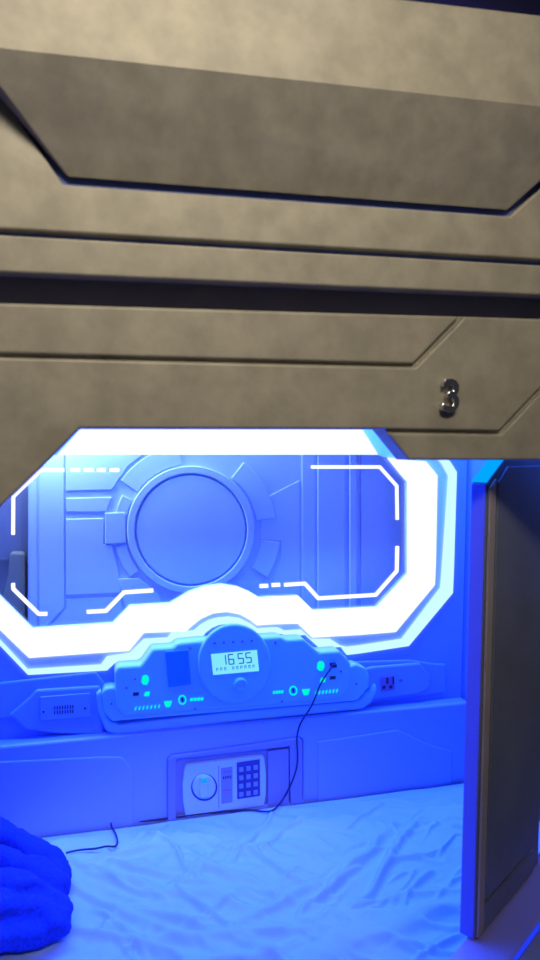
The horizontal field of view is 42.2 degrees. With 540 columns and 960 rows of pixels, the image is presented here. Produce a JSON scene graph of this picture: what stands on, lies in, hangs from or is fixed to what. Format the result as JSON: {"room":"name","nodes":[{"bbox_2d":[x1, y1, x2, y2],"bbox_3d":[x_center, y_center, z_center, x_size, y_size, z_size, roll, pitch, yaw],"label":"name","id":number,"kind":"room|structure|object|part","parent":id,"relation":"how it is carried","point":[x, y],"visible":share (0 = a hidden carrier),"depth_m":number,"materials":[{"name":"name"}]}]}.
{"room":"capsule hotel","nodes":[
{"label":"capsule hotel","id":0,"kind":"room"},
{"bbox_2d":[0,560,27,620],"bbox_3d":[-0.106,0.054,1.916,1.460,0.925,0.020,0,3,-15],"label":"wall","id":1,"kind":"structure","parent":0,"point":[4,564],"depth_m":1.76,"materials":[{"name":"grey paint"}]},
{"bbox_2d":[0,486,27,559],"bbox_3d":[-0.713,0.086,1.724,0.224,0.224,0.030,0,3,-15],"label":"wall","id":2,"kind":"structure","parent":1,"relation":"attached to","point":[9,543],"depth_m":1.73,"materials":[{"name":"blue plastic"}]},
{"bbox_2d":[2,551,25,618],"bbox_3d":[-0.638,0.297,1.734,0.063,0.241,0.050,0,3,-15],"label":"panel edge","id":3,"kind":"object","parent":2,"relation":"attached to","point":[17,559],"visible":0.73,"depth_m":1.71,"materials":[{"name":"blue"}]},
{"bbox_2d":[0,460,466,739],"bbox_3d":[-0.327,0.246,1.646,1.749,1.250,0.020,0,3,-15],"label":"wall","id":4,"kind":"structure","parent":0,"point":[440,640],"depth_m":1.85,"materials":[{"name":"blue plastic"}]},
{"bbox_2d":[0,429,456,674],"bbox_3d":[-0.097,0.123,1.702,1.220,0.650,0.028,0,3,-15],"label":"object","id":5,"kind":"structure","parent":4,"relation":"in","point":[426,584],"depth_m":1.71,"materials":[{"name":"white plastic"}]},
{"bbox_2d":[0,659,465,837],"bbox_3d":[-0.324,0.676,1.633,1.749,0.464,0.050,0,3,-15],"label":"wall ledge","id":6,"kind":"object","parent":4,"relation":"attached to","point":[89,777],"visible":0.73,"depth_m":1.64,"materials":[{"name":"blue plastic"}]},
{"bbox_3d":[-0.483,0.529,1.592,0.206,0.117,0.012,0,3,-15],"label":"moulding","id":7,"kind":"part","parent":6,"relation":"part of","materials":[{"name":"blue plastic"}]},
{"bbox_2d":[40,693,90,720],"bbox_3d":[-0.463,0.514,1.587,0.111,0.056,0.005,0,3,-15],"label":"speaker grille","id":8,"kind":"object","parent":6,"relation":"attached to","point":[67,706],"visible":1,"depth_m":1.59,"materials":[{"name":"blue plastic"}]},
{"bbox_3d":[-0.690,0.705,1.510,0.777,0.229,0.006,0,3,-15],"label":"relief panel","id":9,"kind":"part","parent":6,"relation":"part of","materials":[{"name":"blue plastic"}]},
{"bbox_3d":[-0.308,0.518,1.650,1.611,0.150,0.009,0,3,-15],"label":"moulding","id":10,"kind":"part","parent":6,"relation":"part of","materials":[{"name":"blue plastic"}]},
{"bbox_2d":[167,737,301,821],"bbox_3d":[-0.080,0.722,1.680,0.332,0.182,0.045,0,3,-15],"label":"safe","id":11,"kind":"object","parent":6,"relation":"in","point":[261,773],"visible":0.98,"depth_m":1.67,"materials":[{"name":"blue"}]},
{"bbox_3d":[-0.110,0.730,1.679,0.204,0.130,0.020,0,3,-15],"label":"door","id":12,"kind":"part","parent":11,"relation":"part of","materials":[{"name":"blue plastic"}]},
{"bbox_3d":[-0.103,0.728,1.670,0.029,0.088,0.002,0,3,-15],"label":"label plate","id":13,"kind":"part","parent":11,"relation":"part of","materials":[{"name":"blue"}]},
{"bbox_3d":[0.020,0.732,1.710,0.055,0.151,0.009,0,3,-15],"label":"panel","id":14,"kind":"part","parent":11,"relation":"part of","materials":[{"name":"blue"}]},
{"bbox_3d":[0.297,0.725,1.785,0.374,0.175,0.006,0,3,-15],"label":"relief panel","id":15,"kind":"part","parent":6,"relation":"part of","materials":[{"name":"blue plastic"}]},
{"bbox_2d":[380,675,394,690],"bbox_3d":[0.303,0.522,1.799,0.040,0.039,0.007,0,3,-15],"label":"power socket","id":16,"kind":"object","parent":6,"relation":"attached to","point":[387,682],"visible":1,"depth_m":1.80,"materials":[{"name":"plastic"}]},
{"bbox_3d":[0.327,0.520,1.816,0.194,0.086,0.012,0,3,-15],"label":"moulding","id":17,"kind":"part","parent":6,"relation":"part of","materials":[{"name":"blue plastic"}]},
{"bbox_2d":[96,623,376,733],"bbox_3d":[-0.059,0.463,1.680,0.695,0.253,0.078,0,3,-15],"label":"control console","id":18,"kind":"object","parent":4,"relation":"attached to","point":[235,672],"visible":1,"depth_m":1.65,"materials":[{"name":"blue plastic"}]},
{"bbox_2d":[142,675,148,684],"bbox_3d":[-0.286,0.458,1.603,0.016,0.022,0.002,0,3,-15],"label":"light","id":19,"kind":"object","parent":18,"relation":"on","point":[145,678],"depth_m":1.60,"materials":[{"name":"teal plastic"}]},
{"bbox_2d":[164,701,171,706],"bbox_3d":[-0.236,0.518,1.620,0.018,0.014,0.002,0,3,-15],"label":"light","id":20,"kind":"object","parent":18,"relation":"attached to","point":[166,703],"depth_m":1.62,"materials":[{"name":"teal plastic"}]},
{"bbox_2d":[66,663,336,853],"bbox_3d":[-0.137,0.625,1.606,0.636,0.344,0.137,0,3,-15],"label":"charging cable","id":21,"kind":"object","parent":18,"relation":"attached to","point":[333,665],"visible":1,"depth_m":1.67,"materials":[{"name":"black rubber"}]},
{"bbox_3d":[-0.069,0.481,1.644,0.033,0.033,0.012,0,3,-15],"label":"knob","id":22,"kind":"part","parent":18,"relation":"part of","materials":[{"name":"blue plastic"}]},
{"bbox_2d":[302,689,309,694],"bbox_3d":[0.087,0.518,1.709,0.021,0.015,0.002,0,3,-15],"label":"light","id":23,"kind":"object","parent":18,"relation":"attached to","point":[304,691],"depth_m":1.71,"materials":[{"name":"teal plastic"}]},
{"bbox_2d":[317,661,323,670],"bbox_3d":[0.124,0.456,1.716,0.019,0.024,0.002,0,3,-15],"label":"light","id":24,"kind":"object","parent":18,"relation":"on","point":[320,664],"depth_m":1.72,"materials":[{"name":"teal plastic"}]},
{"bbox_2d":[0,278,539,318],"bbox_3d":[0.078,-0.232,0.844,2.100,0.167,0.035,0,3,-15],"label":"gap between panels","id":25,"kind":"structure","parent":0,"point":[12,290],"depth_m":0.80,"materials":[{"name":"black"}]},
{"bbox_2d":[0,0,539,299],"bbox_3d":[0.131,-0.367,0.779,1.253,0.346,0.085,0,3,-15],"label":"fascia","id":26,"kind":"object","parent":25,"relation":"attached to","point":[366,146],"visible":1,"depth_m":0.73,"materials":[{"name":"brown"}]},
{"bbox_3d":[0.122,-0.353,0.790,1.233,0.234,0.020,0,3,-15],"label":"inset frame","id":27,"kind":"part","parent":26,"relation":"part of","materials":[{"name":"grey metal"}]},
{"bbox_3d":[0.124,-0.351,0.806,1.253,0.304,0.030,0,3,-15],"label":"backing plate","id":28,"kind":"part","parent":26,"relation":"part of","materials":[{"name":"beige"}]},
{"bbox_2d":[0,303,539,506],"bbox_3d":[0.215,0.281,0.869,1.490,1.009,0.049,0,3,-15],"label":"fascia","id":29,"kind":"object","parent":25,"relation":"attached to","point":[428,387],"visible":1,"depth_m":0.77,"materials":[{"name":"brown metal"}]},
{"bbox_3d":[-0.128,-0.158,0.742,0.726,0.073,0.012,0,3,-15],"label":"plate","id":30,"kind":"part","parent":29,"relation":"part of","materials":[{"name":"grey metal"}]},
{"bbox_3d":[0.534,-0.122,0.927,0.825,0.197,0.012,0,3,-15],"label":"plate","id":31,"kind":"part","parent":29,"relation":"part of","materials":[{"name":"grey metal"}]},
{"bbox_2d":[461,460,486,699],"bbox_3d":[0.782,0.255,1.780,0.586,1.250,0.025,2,3,24],"label":"wall","id":32,"kind":"structure","parent":0,"point":[473,466],"depth_m":1.88,"materials":[{"name":"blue plastic"}]},
{"bbox_3d":[-0.029,0.945,1.227,2.101,0.030,1.011,0,3,-15],"label":"floor","id":33,"kind":"structure","parent":0,"visible":0},
{"bbox_2d":[0,784,539,959],"bbox_3d":[-0.121,0.861,1.180,1.881,0.139,0.939,0,3,-15],"label":"mattress","id":34,"kind":"object","parent":33,"relation":"on","point":[373,877],"visible":0.62,"depth_m":1.39,"materials":[{"name":"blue fabric"}]},
{"bbox_2d":[0,817,73,952],"bbox_3d":[-0.579,0.746,1.327,0.464,0.102,0.344,1,3,-1],"label":"blanket","id":35,"kind":"object","parent":34,"relation":"on","point":[36,907],"visible":1,"depth_m":1.25,"materials":[{"name":"blue fabric"}]},
{"bbox_2d":[449,852,539,959],"bbox_3d":[0.138,0.850,0.845,2.191,0.450,0.530,-1,3,-34],"label":"ledge","id":36,"kind":"object","parent":33,"relation":"on","point":[514,933],"depth_m":0.96,"materials":[{"name":"blue plastic"}]},
{"bbox_2d":[460,460,539,938],"bbox_3d":[0.350,0.292,1.023,0.026,0.651,0.238,3,3,41],"label":"door","id":37,"kind":"structure","parent":36,"relation":"on","point":[501,796],"depth_m":0.97,"materials":[{"name":"paint"}]},
{"bbox_2d":[472,460,502,482],"bbox_3d":[0.294,-0.014,0.942,0.020,0.033,0.056,3,3,41],"label":"light","id":38,"kind":"object","parent":37,"relation":"attached to","point":[491,471],"depth_m":0.94,"materials":[{"name":"blue plastic"}]},
{"bbox_3d":[-0.088,0.531,1.851,1.460,0.020,0.200,0,3,-15],"label":"wall","id":39,"kind":"structure","parent":0,"visible":0},
{"bbox_2d":[28,455,404,626],"bbox_3d":[-0.024,0.159,1.864,1.176,0.775,0.033,0,3,-15],"label":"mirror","id":40,"kind":"object","parent":39,"relation":"on","point":[171,525],"visible":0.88,"depth_m":1.81,"materials":[{"name":"blue"}]},
{"bbox_3d":[-0.577,0.130,1.704,0.020,0.624,0.005,0,3,-15],"label":"relief plate","id":41,"kind":"part","parent":40,"relation":"part of","materials":[{"name":"blue"}]},
{"bbox_3d":[-0.535,0.090,1.713,0.059,0.546,0.007,0,3,-15],"label":"relief plate","id":42,"kind":"part","parent":40,"relation":"part of","materials":[{"name":"blue"}]},
{"bbox_3d":[-0.460,0.369,1.749,0.186,0.149,0.005,0,3,-15],"label":"relief plate","id":43,"kind":"part","parent":40,"relation":"part of","materials":[{"name":"blue"}]},
{"bbox_3d":[-0.449,0.061,1.736,0.110,0.037,0.006,0,3,-15],"label":"relief plate","id":44,"kind":"part","parent":40,"relation":"part of","materials":[{"name":"blue"}]},
{"bbox_3d":[-0.439,0.190,1.744,0.133,0.191,0.007,0,3,-15],"label":"relief plate","id":45,"kind":"part","parent":40,"relation":"part of","materials":[{"name":"blue"}]},
{"bbox_3d":[-0.390,-0.081,1.745,0.228,0.217,0.006,0,3,-15],"label":"relief plate","id":46,"kind":"part","parent":40,"relation":"part of","materials":[{"name":"blue"}]},
{"bbox_3d":[-0.328,0.303,1.780,0.120,0.111,0.008,0,3,-15],"label":"relief plate","id":47,"kind":"part","parent":40,"relation":"part of","materials":[{"name":"blue"}]},
{"bbox_3d":[0.028,0.217,1.877,0.116,0.434,0.004,0,3,-15],"label":"relief plate","id":48,"kind":"part","parent":40,"relation":"part of","materials":[{"name":"blue"}]},
{"bbox_3d":[0.104,0.145,1.894,0.049,0.694,0.005,0,3,-15],"label":"relief plate","id":49,"kind":"part","parent":40,"relation":"part of","materials":[{"name":"blue"}]},
{"bbox_3d":[0.167,0.147,1.909,0.091,0.701,0.009,0,3,-15],"label":"relief plate","id":50,"kind":"part","parent":40,"relation":"part of","materials":[{"name":"blue"}]},
{"bbox_3d":[0.227,0.147,1.924,0.035,0.703,0.013,0,3,-15],"label":"relief plate","id":51,"kind":"part","parent":40,"relation":"part of","materials":[{"name":"blue"}]},
{"bbox_3d":[0.389,0.154,1.972,0.305,0.734,0.008,0,3,-15],"label":"relief plate","id":52,"kind":"part","parent":40,"relation":"part of","materials":[{"name":"blue"}]},
{"bbox_3d":[0.012,-0.368,1.268,2.200,0.020,0.870,0,3,-15],"label":"ceiling","id":53,"kind":"structure","parent":0,"visible":0},
{"bbox_2d":[408,0,539,15],"bbox_3d":[0.073,-0.879,1.050,2.200,0.750,0.575,0,3,-15],"label":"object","id":54,"kind":"structure","parent":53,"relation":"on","point":[530,7],"depth_m":1.43,"materials":[{"name":"blue"}]}
]}

